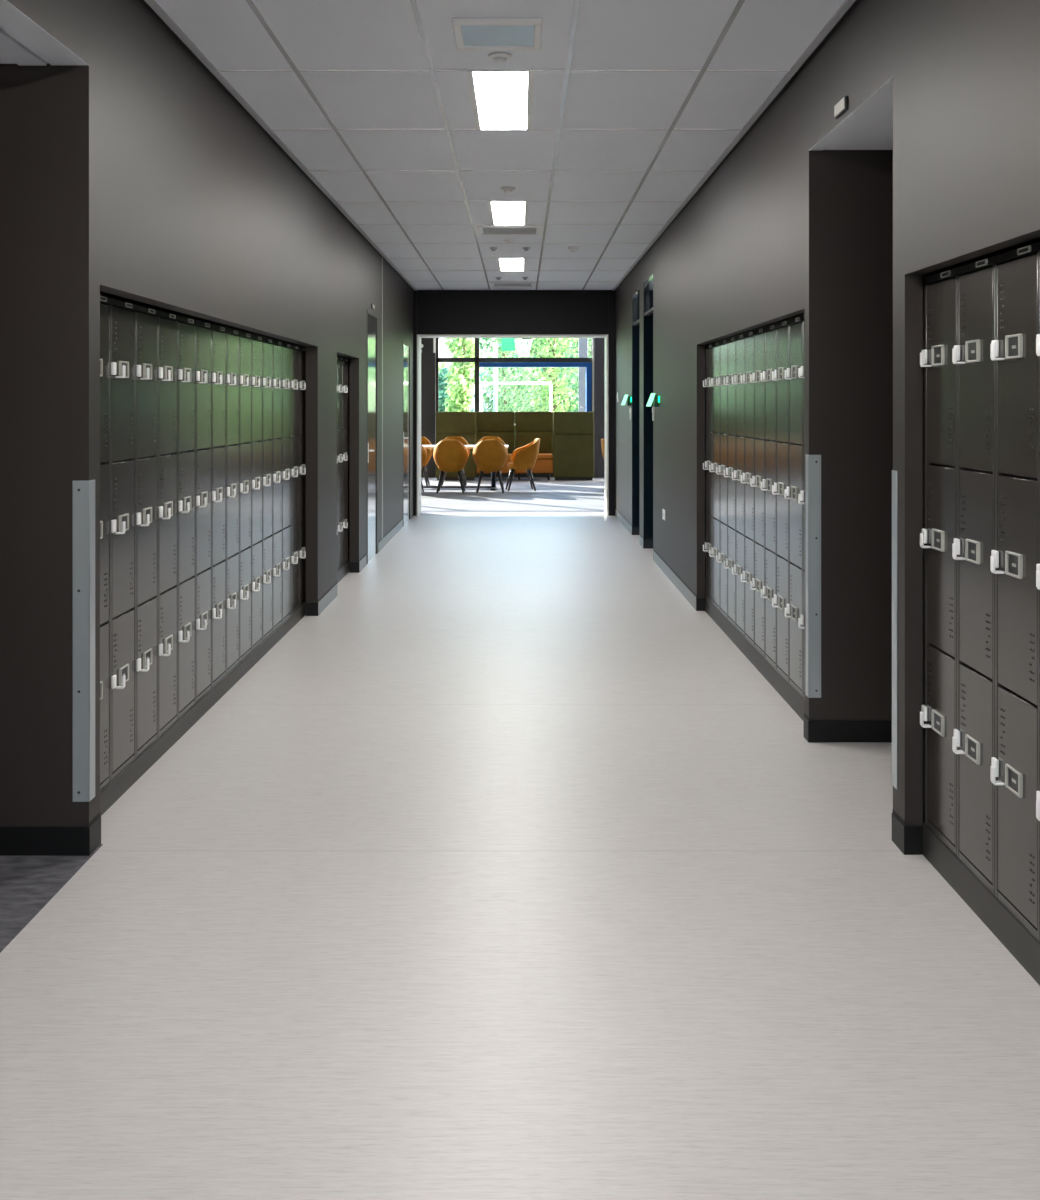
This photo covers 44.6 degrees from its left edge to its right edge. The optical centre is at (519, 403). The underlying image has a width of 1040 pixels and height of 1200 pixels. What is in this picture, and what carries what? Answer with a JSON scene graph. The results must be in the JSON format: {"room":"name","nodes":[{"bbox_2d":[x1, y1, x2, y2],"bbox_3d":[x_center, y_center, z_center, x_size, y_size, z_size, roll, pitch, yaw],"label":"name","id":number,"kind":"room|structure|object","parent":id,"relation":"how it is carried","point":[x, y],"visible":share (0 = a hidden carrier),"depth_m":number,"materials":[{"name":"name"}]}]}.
{"room":"school corridor","nodes":[
{"label":"school corridor","id":0,"kind":"room"},
{"bbox_2d":[0,29,47,65],"bbox_3d":[-2.856,-1.128,2.829,2.688,0.094,2.458,0,0,0],"label":"ceiling","id":1,"kind":"structure","parent":0,"point":[12,51],"depth_m":3.92,"materials":[{"name":"white tile"}]},
{"bbox_2d":[0,0,412,826],"bbox_3d":[-2.840,-0.015,5.715,2.920,2.920,21.430,0,0,0],"label":"wall","id":2,"kind":"structure","parent":0,"point":[131,174],"depth_m":4.29,"materials":[{"name":"grey paint"}]},
{"bbox_2d":[0,0,87,64],"bbox_3d":[-1.440,-1.085,2.830,0.120,0.001,2.460,0,0,0],"label":"trim","id":3,"kind":"structure","parent":2,"relation":"attached to","point":[13,21],"depth_m":3.75,"materials":[{"name":"white paint"}]},
{"bbox_2d":[73,480,94,801],"bbox_3d":[-1.405,0.759,4.084,0.055,1.028,0.056,0,0,0],"label":"guard","id":4,"kind":"object","parent":2,"relation":"attached to","point":[83,491],"visible":1,"depth_m":4.06,"materials":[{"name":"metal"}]},
{"bbox_2d":[0,518,402,855],"bbox_3d":[-2.788,1.399,4.950,2.824,0.092,19.900,0,0,0],"label":"baseboard","id":5,"kind":"structure","parent":2,"relation":"attached to","point":[119,785],"depth_m":4.91,"materials":[{"name":"black rubber"}]},
{"bbox_2d":[100,296,110,790],"bbox_3d":[-1.695,0.490,4.423,0.500,1.745,0.300,0,0,0],"label":"locker","id":6,"kind":"object","parent":5,"relation":"on","point":[105,307],"visible":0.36,"depth_m":4.51,"materials":[{"name":"metal"}]},
{"bbox_2d":[110,298,135,780],"bbox_3d":[-1.695,0.490,4.723,0.500,1.745,0.300,0,0,0],"label":"locker","id":7,"kind":"object","parent":5,"relation":"on","point":[123,314],"visible":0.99,"depth_m":4.71,"materials":[{"name":"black metal"}]},
{"bbox_2d":[135,305,157,757],"bbox_3d":[-1.695,0.490,5.024,0.500,1.745,0.300,0,0,0],"label":"locker","id":8,"kind":"object","parent":5,"relation":"on","point":[146,318],"visible":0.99,"depth_m":5.02,"materials":[{"name":"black metal"}]},
{"bbox_2d":[158,311,177,737],"bbox_3d":[-1.695,0.490,5.324,0.500,1.745,0.300,0,0,0],"label":"locker","id":9,"kind":"object","parent":5,"relation":"on","point":[167,325],"visible":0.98,"depth_m":5.29,"materials":[{"name":"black metal"}]},
{"bbox_2d":[175,316,195,718],"bbox_3d":[-1.695,0.490,5.625,0.500,1.745,0.300,0,0,0],"label":"locker","id":10,"kind":"object","parent":5,"relation":"on","point":[186,327],"visible":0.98,"depth_m":5.63,"materials":[{"name":"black metal"}]},
{"bbox_2d":[196,320,211,702],"bbox_3d":[-1.695,0.490,5.925,0.500,1.745,0.300,0,0,0],"label":"locker","id":11,"kind":"object","parent":5,"relation":"on","point":[203,330],"visible":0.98,"depth_m":5.89,"materials":[{"name":"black metal"}]},
{"bbox_2d":[212,324,226,687],"bbox_3d":[-1.695,0.490,6.226,0.500,1.745,0.300,0,0,0],"label":"locker","id":12,"kind":"object","parent":5,"relation":"on","point":[219,335],"visible":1,"depth_m":6.21,"materials":[{"name":"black metal"}]},
{"bbox_2d":[226,328,239,673],"bbox_3d":[-1.695,0.490,6.526,0.500,1.745,0.300,0,0,0],"label":"locker","id":13,"kind":"object","parent":5,"relation":"on","point":[233,341],"visible":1,"depth_m":6.51,"materials":[{"name":"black metal"}]},
{"bbox_2d":[237,331,251,661],"bbox_3d":[-1.695,0.490,6.827,0.500,1.745,0.300,0,0,0],"label":"locker","id":14,"kind":"object","parent":5,"relation":"on","point":[245,342],"visible":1,"depth_m":6.82,"materials":[{"name":"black metal"}]},
{"bbox_2d":[249,335,262,650],"bbox_3d":[-1.695,0.490,7.127,0.500,1.745,0.300,0,0,0],"label":"locker","id":15,"kind":"object","parent":5,"relation":"on","point":[257,342],"visible":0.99,"depth_m":7.13,"materials":[{"name":"black metal"}]},
{"bbox_2d":[263,338,272,640],"bbox_3d":[-1.695,0.490,7.428,0.500,1.745,0.300,0,0,0],"label":"locker","id":16,"kind":"object","parent":5,"relation":"on","point":[267,343],"visible":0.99,"depth_m":7.41,"materials":[{"name":"black metal"}]},
{"bbox_2d":[273,340,282,631],"bbox_3d":[-1.695,0.490,7.728,0.500,1.745,0.300,0,0,0],"label":"locker","id":17,"kind":"object","parent":5,"relation":"on","point":[277,346],"visible":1,"depth_m":7.72,"materials":[{"name":"black metal"}]},
{"bbox_2d":[282,343,290,621],"bbox_3d":[-1.695,0.490,8.028,0.500,1.745,0.300,0,0,0],"label":"locker","id":18,"kind":"object","parent":5,"relation":"on","point":[286,347],"visible":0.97,"depth_m":8.02,"materials":[{"name":"black metal"}]},
{"bbox_2d":[291,345,298,614],"bbox_3d":[-1.695,0.490,8.329,0.500,1.745,0.300,0,0,0],"label":"locker","id":19,"kind":"object","parent":5,"relation":"on","point":[294,349],"visible":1,"depth_m":8.30,"materials":[{"name":"black metal"}]},
{"bbox_2d":[299,347,305,606],"bbox_3d":[-1.695,0.490,8.630,0.500,1.745,0.300,0,0,0],"label":"locker","id":20,"kind":"object","parent":5,"relation":"on","point":[302,351],"visible":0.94,"depth_m":8.61,"materials":[{"name":"black metal"}]},
{"bbox_2d":[337,357,337,571],"bbox_3d":[-1.695,0.490,10.113,0.500,1.745,0.300,0,0,0],"label":"locker","id":21,"kind":"object","parent":5,"relation":"on","point":[337,357],"visible":0.08,"depth_m":10.25,"materials":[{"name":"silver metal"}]},
{"bbox_2d":[337,357,342,571],"bbox_3d":[-1.695,0.490,10.414,0.500,1.745,0.300,0,0,0],"label":"locker","id":22,"kind":"object","parent":5,"relation":"on","point":[340,360],"visible":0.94,"depth_m":10.43,"materials":[{"name":"black metal"}]},
{"bbox_2d":[343,358,347,566],"bbox_3d":[-1.695,0.490,10.714,0.500,1.745,0.300,0,0,0],"label":"locker","id":23,"kind":"object","parent":5,"relation":"on","point":[345,361],"visible":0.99,"depth_m":10.72,"materials":[{"name":"black metal"}]},
{"bbox_2d":[367,309,376,563],"bbox_3d":[-1.367,0.295,11.840,0.086,2.300,0.800,0,0,0],"label":"door","id":24,"kind":"structure","parent":2,"relation":"in","point":[371,317],"depth_m":11.82,"materials":[{"name":"clear glass"}]},
{"bbox_2d":[382,257,382,538],"bbox_3d":[-1.377,-0.060,12.680,0.006,2.810,0.040,0,0,0],"label":"trim","id":25,"kind":"structure","parent":2,"relation":"attached to","point":[382,257],"depth_m":12.67,"materials":[{"name":"black metal"}]},
{"bbox_2d":[403,341,409,525],"bbox_3d":[-1.367,0.350,15.430,0.086,2.190,0.940,0,0,0],"label":"door","id":26,"kind":"structure","parent":2,"relation":"in","point":[406,347],"depth_m":15.46,"materials":[{"name":"clear glass"}]},
{"bbox_2d":[155,0,845,289],"bbox_3d":[-0.080,-1.525,5.665,4.040,0.100,21.530,0,0,0],"label":"ceiling","id":27,"kind":"structure","parent":0,"point":[315,34],"depth_m":6.20,"materials":[{"name":"white tile"}]},
{"bbox_2d":[246,0,744,289],"bbox_3d":[-0.090,-1.473,5.715,1.820,0.004,21.430,0,0,0],"label":"ceiling grid","id":28,"kind":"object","parent":27,"relation":"attached to","point":[251,4],"depth_m":6.27,"materials":[{"name":"metal"}]},
{"bbox_2d":[452,18,541,49],"bbox_3d":[-0.087,-1.464,5.027,0.344,0.022,0.375,0,0,0],"label":"ceiling vent","id":29,"kind":"object","parent":27,"relation":"in","point":[469,33],"visible":1,"depth_m":5.01,"materials":[{"name":"white plastic"}]},
{"bbox_2d":[488,52,511,63],"bbox_3d":[-0.085,-1.460,5.360,0.099,0.030,0.099,0,0,0],"label":"smoke detector","id":30,"kind":"object","parent":27,"relation":"attached to","point":[497,57],"visible":1,"depth_m":5.34,"materials":[{"name":"white plastic"}]},
{"bbox_2d":[210,70,789,281],"bbox_3d":[-0.072,-1.472,5.000,2.591,0.006,20.412,0,0,0],"label":"trim","id":31,"kind":"structure","parent":27,"relation":"attached to","point":[217,70],"depth_m":7.99,"materials":[{"name":"metal"}]},
{"bbox_2d":[467,71,533,129],"bbox_3d":[-0.087,-1.472,6.200,0.300,0.006,1.200,0,0,0],"label":"recessed light","id":32,"kind":"object","parent":27,"relation":"in","point":[502,100],"visible":1,"depth_m":6.12,"materials":[{"name":"white plastic"}]},
{"bbox_2d":[487,202,528,224],"bbox_3d":[-0.087,-1.472,9.800,0.300,0.006,1.200,0,0,0],"label":"recessed light","id":33,"kind":"object","parent":27,"relation":"in","point":[501,213],"visible":1,"depth_m":9.78,"materials":[{"name":"white plastic"}]},
{"bbox_2d":[476,226,542,235],"bbox_3d":[-0.087,-1.468,10.740,0.550,0.014,0.520,0,0,0],"label":"ceiling vent","id":34,"kind":"object","parent":27,"relation":"in","point":[487,230],"visible":1,"depth_m":10.73,"materials":[{"name":"white plastic"}]},
{"bbox_2d":[497,258,525,270],"bbox_3d":[-0.087,-1.472,13.400,0.300,0.006,1.200,0,0,0],"label":"recessed light","id":35,"kind":"object","parent":27,"relation":"in","point":[503,264],"visible":1,"depth_m":13.37,"materials":[{"name":"white plastic"}]},
{"bbox_2d":[490,282,535,286],"bbox_3d":[-0.087,-1.468,15.610,0.550,0.014,0.520,0,0,0],"label":"ceiling vent","id":36,"kind":"object","parent":27,"relation":"in","point":[497,284],"visible":1,"depth_m":15.60,"materials":[{"name":"white plastic"}]},
{"bbox_2d":[421,338,603,477],"bbox_3d":[-2.000,-1.305,25.040,16.000,5.500,0.320,0,0,0],"label":"wall","id":37,"kind":"structure","parent":0,"point":[428,358],"depth_m":24.88,"materials":[{"name":"grey paint"}]},
{"bbox_2d":[433,338,593,410],"bbox_3d":[-0.121,-1.155,24.930,3.162,2.600,0.071,0,0,-2],"label":"trim","id":38,"kind":"structure","parent":37,"relation":"attached to","point":[433,338],"depth_m":24.95,"materials":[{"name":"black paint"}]},
{"bbox_2d":[436,338,593,411],"bbox_3d":[-0.100,-1.330,25.130,3.120,4.450,0.380,0,0,0],"label":"window","id":39,"kind":"structure","parent":37,"relation":"in","point":[479,362],"depth_m":25.02,"materials":[{"name":"clear glass"}]},
{"bbox_2d":[413,290,615,515],"bbox_3d":[-2.000,-1.355,16.490,16.000,5.600,0.200,0,0,0],"label":"wall","id":40,"kind":"structure","parent":0,"point":[434,311],"depth_m":16.41,"materials":[{"name":"black paint"}]},
{"bbox_2d":[417,334,607,515],"bbox_3d":[-0.095,0.273,16.652,2.480,2.345,0.475,0,0,0],"label":"trim","id":41,"kind":"structure","parent":40,"relation":"attached to","point":[419,336],"depth_m":16.43,"materials":[{"name":"white paint"}]},
{"bbox_2d":[418,515,606,515],"bbox_3d":[-0.095,1.443,16.435,2.480,0.004,0.030,0,0,0],"label":"trim","id":42,"kind":"structure","parent":40,"relation":"attached to","point":[418,515],"depth_m":16.42,"materials":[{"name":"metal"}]},
{"bbox_2d":[604,336,607,515],"bbox_3d":[1.135,0.282,16.652,0.020,2.325,0.475,0,0,0],"label":"trim","id":43,"kind":"structure","parent":40,"relation":"attached to","point":[606,337],"depth_m":16.49,"materials":[{"name":"white paint"}]},
{"bbox_2d":[0,477,1039,1199],"bbox_3d":[-2.000,1.494,10.100,16.000,0.101,30.200,0,0,0],"label":"floor","id":44,"kind":"structure","parent":0,"point":[505,872],"depth_m":3.42,"materials":[{"name":"plastic"}]},
{"bbox_2d":[421,445,426,493],"bbox_3d":[-1.800,1.013,20.556,0.578,0.873,0.566,0,0,0],"label":"tub chair","id":45,"kind":"object","parent":44,"relation":"on","point":[423,450],"visible":0.17,"depth_m":20.45,"materials":[{"name":"orange fabric"}]},
{"bbox_2d":[421,436,432,485],"bbox_3d":[-1.830,1.013,22.394,0.578,0.873,0.565,0,0,0],"label":"tub chair","id":46,"kind":"object","parent":44,"relation":"on","point":[424,441],"visible":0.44,"depth_m":22.47,"materials":[{"name":"orange fabric"}]},
{"bbox_2d":[433,440,468,492],"bbox_3d":[-1.130,1.013,20.706,0.578,0.873,0.566,0,0,0],"label":"tub chair","id":47,"kind":"object","parent":44,"relation":"on","point":[449,455],"visible":1,"depth_m":20.51,"materials":[{"name":"orange fabric"}]},
{"bbox_2d":[441,436,469,485],"bbox_3d":[-1.170,1.013,22.394,0.578,0.873,0.565,0,0,0],"label":"tub chair","id":48,"kind":"object","parent":44,"relation":"on","point":[461,439],"visible":0.18,"depth_m":22.55,"materials":[{"name":"orange fabric"}]},
{"bbox_2d":[436,412,475,479],"bbox_3d":[-1.215,0.795,24.039,0.762,1.300,0.142,0,0,0],"label":"sofa","id":49,"kind":"object","parent":44,"relation":"on","point":[461,424],"visible":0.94,"depth_m":23.97,"materials":[{"name":"green fabric"}]},
{"bbox_2d":[436,412,475,433],"bbox_3d":[-1.215,0.354,24.039,0.762,0.418,0.142,0,0,0],"label":"cushion","id":50,"kind":"object","parent":49,"relation":"on","point":[446,422],"depth_m":23.97,"materials":[{"name":"green fabric"}]},
{"bbox_2d":[423,445,507,489],"bbox_3d":[-1.550,1.077,21.550,2.700,0.735,0.840,0,0,0],"label":"meeting table","id":51,"kind":"object","parent":44,"relation":"on","point":[493,474],"visible":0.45,"depth_m":21.53,"materials":[{"name":"white plastic"}]},
{"bbox_2d":[473,440,507,492],"bbox_3d":[-0.485,1.013,20.706,0.578,0.873,0.566,0,0,0],"label":"tub chair","id":52,"kind":"object","parent":44,"relation":"on","point":[488,455],"visible":1,"depth_m":20.51,"materials":[{"name":"orange fabric"}]},
{"bbox_2d":[476,436,505,484],"bbox_3d":[-0.520,1.013,22.394,0.578,0.873,0.565,0,0,0],"label":"tub chair","id":53,"kind":"object","parent":44,"relation":"on","point":[487,437],"visible":0.06,"depth_m":22.62,"materials":[{"name":"orange fabric"}]},
{"bbox_2d":[476,411,514,472],"bbox_3d":[-0.490,0.795,24.350,0.777,1.300,0.680,0,0,0],"label":"sofa","id":54,"kind":"object","parent":44,"relation":"on","point":[500,424],"visible":0.4,"depth_m":24.51,"materials":[{"name":"green fabric"}]},
{"bbox_2d":[477,411,514,452],"bbox_3d":[-0.465,0.545,24.582,0.727,0.800,0.135,0,0,0],"label":"cushion","id":55,"kind":"object","parent":54,"relation":"on","point":[500,424],"depth_m":24.51,"materials":[{"name":"green fabric"}]},
{"bbox_2d":[505,438,539,490],"bbox_3d":[0.054,1.013,21.305,0.566,0.873,0.578,0,0,-6],"label":"tub chair","id":56,"kind":"object","parent":44,"relation":"on","point":[525,457],"visible":1,"depth_m":21.11,"materials":[{"name":"orange fabric"}]},
{"bbox_2d":[507,463,531,468],"bbox_3d":[-0.010,1.035,21.298,0.380,0.090,0.400,0,0,-6],"label":"seat cushion","id":57,"kind":"object","parent":56,"relation":"on","point":[510,465],"depth_m":21.09,"materials":[{"name":"orange fabric"}]},
{"bbox_2d":[515,411,552,479],"bbox_3d":[0.289,0.795,24.350,0.776,1.300,0.680,0,0,0],"label":"sofa","id":58,"kind":"object","parent":44,"relation":"on","point":[530,425],"visible":0.77,"depth_m":24.51,"materials":[{"name":"green fabric"}]},
{"bbox_2d":[515,411,551,452],"bbox_3d":[0.265,0.545,24.582,0.726,0.800,0.135,0,0,0],"label":"cushion","id":59,"kind":"object","parent":58,"relation":"on","point":[530,425],"depth_m":24.51,"materials":[{"name":"green fabric"}]},
{"bbox_2d":[537,453,552,458],"bbox_3d":[0.265,0.998,24.270,0.726,0.085,0.520,0,0,0],"label":"seat cushion","id":60,"kind":"object","parent":58,"relation":"on","point":[541,455],"depth_m":24.01,"materials":[{"name":"orange leather"}]},
{"bbox_2d":[553,412,593,479],"bbox_3d":[1.015,0.795,24.039,0.772,1.300,0.142,0,0,0],"label":"sofa","id":61,"kind":"object","parent":44,"relation":"on","point":[573,432],"visible":1,"depth_m":23.98,"materials":[{"name":"green fabric"}]},
{"bbox_2d":[553,412,593,433],"bbox_3d":[1.015,0.354,24.039,0.772,0.418,0.142,0,0,0],"label":"cushion","id":62,"kind":"object","parent":61,"relation":"on","point":[563,422],"depth_m":23.97,"materials":[{"name":"green fabric"}]},
{"bbox_2d":[616,0,1039,825],"bbox_3d":[2.768,-0.015,5.715,3.065,2.920,21.430,0,0,0],"label":"wall","id":63,"kind":"structure","parent":0,"point":[847,242],"depth_m":5.42,"materials":[{"name":"grey paint"}]},
{"bbox_2d":[142,0,857,290],"bbox_3d":[-0.072,-1.471,5.700,2.585,0.008,21.400,0,0,0],"label":"trim","id":64,"kind":"structure","parent":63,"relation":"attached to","point":[153,4],"depth_m":6.27,"materials":[{"name":"black metal"}]},
{"bbox_2d":[621,395,630,405],"bbox_3d":[1.180,-0.041,14.080,0.110,0.122,0.100,0,0,0],"label":"exit sign","id":65,"kind":"object","parent":63,"relation":"attached to","point":[626,397],"visible":1,"depth_m":14.05,"materials":[{"name":"green"}]},
{"bbox_2d":[632,288,639,534],"bbox_3d":[1.388,0.100,13.540,0.304,2.690,0.980,0,0,0],"label":"door","id":66,"kind":"structure","parent":63,"relation":"in","point":[636,296],"depth_m":13.98,"materials":[{"name":"black glass"}]},
{"bbox_2d":[644,274,652,548],"bbox_3d":[1.388,0.090,12.215,0.304,2.710,1.030,0,0,0],"label":"door","id":67,"kind":"structure","parent":63,"relation":"in","point":[648,284],"depth_m":12.68,"materials":[{"name":"black glass"}]},
{"bbox_2d":[646,393,659,406],"bbox_3d":[1.180,-0.034,11.260,0.110,0.122,0.100,0,0,0],"label":"exit sign","id":68,"kind":"object","parent":63,"relation":"attached to","point":[655,399],"visible":1,"depth_m":11.23,"materials":[{"name":"green"}]},
{"bbox_2d":[806,454,820,697],"bbox_3d":[1.260,0.736,5.444,0.055,1.038,0.056,0,0,0],"label":"guard","id":69,"kind":"object","parent":63,"relation":"attached to","point":[813,462],"visible":1,"depth_m":5.42,"materials":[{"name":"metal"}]},
{"bbox_2d":[615,508,1039,984],"bbox_3d":[2.716,1.394,5.695,2.969,0.102,21.390,0,0,0],"label":"baseboard","id":70,"kind":"structure","parent":63,"relation":"attached to","point":[1000,921],"depth_m":4.06,"materials":[{"name":"black rubber"}]},
{"bbox_2d":[703,344,712,602],"bbox_3d":[1.513,0.469,8.660,0.500,1.745,0.300,0,0,0],"label":"locker","id":71,"kind":"object","parent":70,"relation":"on","point":[709,349],"visible":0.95,"depth_m":8.66,"materials":[{"name":"silver metal"}]},
{"bbox_2d":[709,342,719,610],"bbox_3d":[1.513,0.469,8.360,0.500,1.745,0.300,0,0,0],"label":"locker","id":72,"kind":"object","parent":70,"relation":"on","point":[715,549],"visible":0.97,"depth_m":8.35,"materials":[{"name":"silver metal"}]},
{"bbox_2d":[716,339,727,617],"bbox_3d":[1.513,0.469,8.059,0.500,1.745,0.300,0,0,0],"label":"locker","id":73,"kind":"object","parent":70,"relation":"on","point":[722,555],"visible":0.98,"depth_m":8.06,"materials":[{"name":"silver metal"}]},
{"bbox_2d":[724,337,735,626],"bbox_3d":[1.513,0.469,7.758,0.500,1.745,0.300,0,0,0],"label":"locker","id":74,"kind":"object","parent":70,"relation":"on","point":[731,345],"visible":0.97,"depth_m":7.76,"materials":[{"name":"silver metal"}]},
{"bbox_2d":[732,334,744,635],"bbox_3d":[1.513,0.469,7.458,0.500,1.745,0.300,0,0,0],"label":"locker","id":75,"kind":"object","parent":70,"relation":"on","point":[739,566],"visible":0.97,"depth_m":7.48,"materials":[{"name":"silver metal"}]},
{"bbox_2d":[741,331,753,645],"bbox_3d":[1.513,0.469,7.157,0.500,1.745,0.300,0,0,0],"label":"locker","id":76,"kind":"object","parent":70,"relation":"on","point":[748,573],"visible":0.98,"depth_m":7.18,"materials":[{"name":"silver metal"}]},
{"bbox_2d":[750,328,764,656],"bbox_3d":[1.513,0.469,6.857,0.500,1.745,0.300,0,0,0],"label":"locker","id":77,"kind":"object","parent":70,"relation":"on","point":[758,581],"visible":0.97,"depth_m":6.85,"materials":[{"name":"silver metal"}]},
{"bbox_2d":[761,324,776,668],"bbox_3d":[1.513,0.469,6.556,0.500,1.745,0.300,0,0,0],"label":"locker","id":78,"kind":"object","parent":70,"relation":"on","point":[769,589],"visible":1,"depth_m":6.55,"materials":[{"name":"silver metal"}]},
{"bbox_2d":[772,320,791,681],"bbox_3d":[1.513,0.469,6.256,0.500,1.745,0.300,0,0,0],"label":"locker","id":79,"kind":"object","parent":70,"relation":"on","point":[781,598],"visible":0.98,"depth_m":6.25,"materials":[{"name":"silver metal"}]},
{"bbox_2d":[784,316,803,696],"bbox_3d":[1.513,0.469,5.955,0.500,1.745,0.300,0,0,0],"label":"locker","id":80,"kind":"object","parent":70,"relation":"on","point":[795,606],"visible":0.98,"depth_m":5.93,"materials":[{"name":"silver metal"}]},
{"bbox_2d":[798,316,803,697],"bbox_3d":[1.513,0.469,5.655,0.500,1.745,0.300,0,0,0],"label":"locker","id":81,"kind":"object","parent":70,"relation":"on","point":[801,369],"visible":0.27,"depth_m":5.79,"materials":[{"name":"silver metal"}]},
{"bbox_2d":[920,268,956,855],"bbox_3d":[1.513,0.469,3.905,0.500,1.745,0.300,0,0,0],"label":"locker","id":82,"kind":"object","parent":70,"relation":"on","point":[939,711],"visible":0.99,"depth_m":3.89,"materials":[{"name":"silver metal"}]},
{"bbox_2d":[952,256,1000,894],"bbox_3d":[1.513,0.469,3.604,0.500,1.745,0.300,0,0,0],"label":"locker","id":83,"kind":"object","parent":70,"relation":"on","point":[973,740],"visible":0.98,"depth_m":3.59,"materials":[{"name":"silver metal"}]},
{"bbox_2d":[990,242,1039,941],"bbox_3d":[1.513,0.469,3.304,0.500,1.745,0.300,0,0,0],"label":"locker","id":84,"kind":"object","parent":70,"relation":"on","point":[1015,766],"visible":1,"depth_m":3.30,"materials":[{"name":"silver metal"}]},
{"bbox_2d":[1036,334,1039,820],"bbox_3d":[1.513,0.469,3.003,0.500,1.745,0.300,0,0,0],"label":"locker","id":85,"kind":"object","parent":70,"relation":"on","point":[1037,335],"visible":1,"depth_m":3.09,"materials":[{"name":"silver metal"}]},
{"bbox_2d":[834,96,847,117],"bbox_3d":[1.227,-1.135,4.850,0.014,0.050,0.156,0,0,0],"label":"room sign","id":86,"kind":"object","parent":63,"relation":"attached to","point":[841,106],"visible":1,"depth_m":4.83,"materials":[{"name":"plastic"}]},
{"bbox_2d":[810,77,892,149],"bbox_3d":[1.264,-1.085,4.810,0.058,0.001,1.220,0,0,0],"label":"trim","id":87,"kind":"structure","parent":63,"relation":"attached to","point":[886,89],"depth_m":4.76,"materials":[{"name":"grey paint"}]},
{"bbox_2d":[892,470,896,788],"bbox_3d":[1.260,0.741,4.176,0.055,1.043,0.056,0,0,0],"label":"guard","id":88,"kind":"object","parent":63,"relation":"attached to","point":[894,473],"visible":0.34,"depth_m":4.17,"materials":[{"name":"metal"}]},
{"bbox_2d":[824,92,892,149],"bbox_3d":[2.747,-1.115,4.810,2.907,0.059,1.220,0,0,0],"label":"ceiling","id":89,"kind":"structure","parent":0,"point":[874,130],"depth_m":5.07,"materials":[{"name":"white paint"}]},
{"bbox_3d":[0.000,1.545,42.600,60.000,0.100,34.800,0,0,0],"label":"floor","id":90,"kind":"structure","parent":0,"visible":0},
{"bbox_2d":[439,366,470,411],"bbox_3d":[-2.028,0.309,34.763,1.484,2.730,1.414,0,0,0],"label":"shrub","id":91,"kind":"object","parent":90,"relation":"on","point":[442,395],"visible":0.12,"depth_m":34.49,"materials":[{"name":"green plant"}]},
{"bbox_2d":[443,338,482,411],"bbox_3d":[-1.433,-1.035,32.200,1.064,5.658,0.889,0,0,0],"label":"tree","id":92,"kind":"object","parent":90,"relation":"on","point":[459,388],"visible":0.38,"depth_m":32.09,"materials":[{"name":"green plant"}]},
{"bbox_2d":[439,338,494,411],"bbox_3d":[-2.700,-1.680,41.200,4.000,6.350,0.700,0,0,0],"label":"building","id":93,"kind":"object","parent":90,"relation":"on","point":[442,353],"visible":0.05,"depth_m":40.95,"materials":[{"name":"white"}]},
{"bbox_2d":[465,338,540,411],"bbox_3d":[-0.503,-0.875,34.177,2.054,5.325,1.922,0,0,0],"label":"tree","id":94,"kind":"object","parent":90,"relation":"on","point":[504,403],"visible":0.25,"depth_m":33.86,"materials":[{"name":"green plant"}]},
{"bbox_2d":[494,338,531,410],"bbox_3d":[-0.163,-0.080,29.913,1.000,3.150,0.415,0,0,34],"label":"basketball hoop","id":95,"kind":"object","parent":90,"relation":"on","point":[507,344],"visible":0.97,"depth_m":30.00,"materials":[{"name":"white paint"}]},
{"bbox_2d":[480,382,551,411],"bbox_3d":[-0.100,0.484,31.395,1.758,2.036,0.848,0,0,0],"label":"goal","id":96,"kind":"object","parent":90,"relation":"on","point":[481,383],"visible":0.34,"depth_m":30.98,"materials":[{"name":"white paint"}]},
{"bbox_2d":[470,353,562,411],"bbox_3d":[-0.128,0.047,39.451,3.010,3.315,2.863,0,0,0],"label":"shrub","id":97,"kind":"object","parent":90,"relation":"on","point":[487,374],"visible":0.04,"depth_m":39.23,"materials":[{"name":"green plant"}]},
{"bbox_2d":[497,338,589,411],"bbox_3d":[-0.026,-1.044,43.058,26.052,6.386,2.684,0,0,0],"label":"tree","id":98,"kind":"object","parent":90,"relation":"on","point":[560,345],"visible":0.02,"depth_m":42.42,"materials":[{"name":"green plant"}]},
{"bbox_2d":[515,338,588,411],"bbox_3d":[0.884,-0.710,36.404,2.437,5.036,2.198,0,0,0],"label":"tree","id":99,"kind":"object","parent":90,"relation":"on","point":[556,404],"visible":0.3,"depth_m":36.20,"materials":[{"name":"green plant"}]},
{"bbox_2d":[556,367,577,411],"bbox_3d":[2.571,0.100,39.425,2.830,3.219,2.489,0,0,0],"label":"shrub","id":100,"kind":"object","parent":90,"relation":"on","point":[575,367],"visible":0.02,"depth_m":39.50,"materials":[{"name":"green plant"}]},
{"bbox_2d":[559,338,590,411],"bbox_3d":[2.001,-0.843,33.081,2.000,5.258,1.883,0,0,0],"label":"tree","id":101,"kind":"object","parent":90,"relation":"on","point":[572,385],"visible":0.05,"depth_m":33.00,"materials":[{"name":"green plant"}]},
{"bbox_3d":[0.000,1.485,27.350,28.000,0.020,4.300,0,0,0],"label":"floor","id":102,"kind":"structure","parent":0,"visible":0},
{"bbox_2d":[578,338,587,411],"bbox_3d":[1.400,-1.280,28.100,0.200,5.550,0.200,0,0,0],"label":"column","id":103,"kind":"structure","parent":102,"relation":"on","point":[582,342],"depth_m":28.00,"materials":[{"name":"white paint"}]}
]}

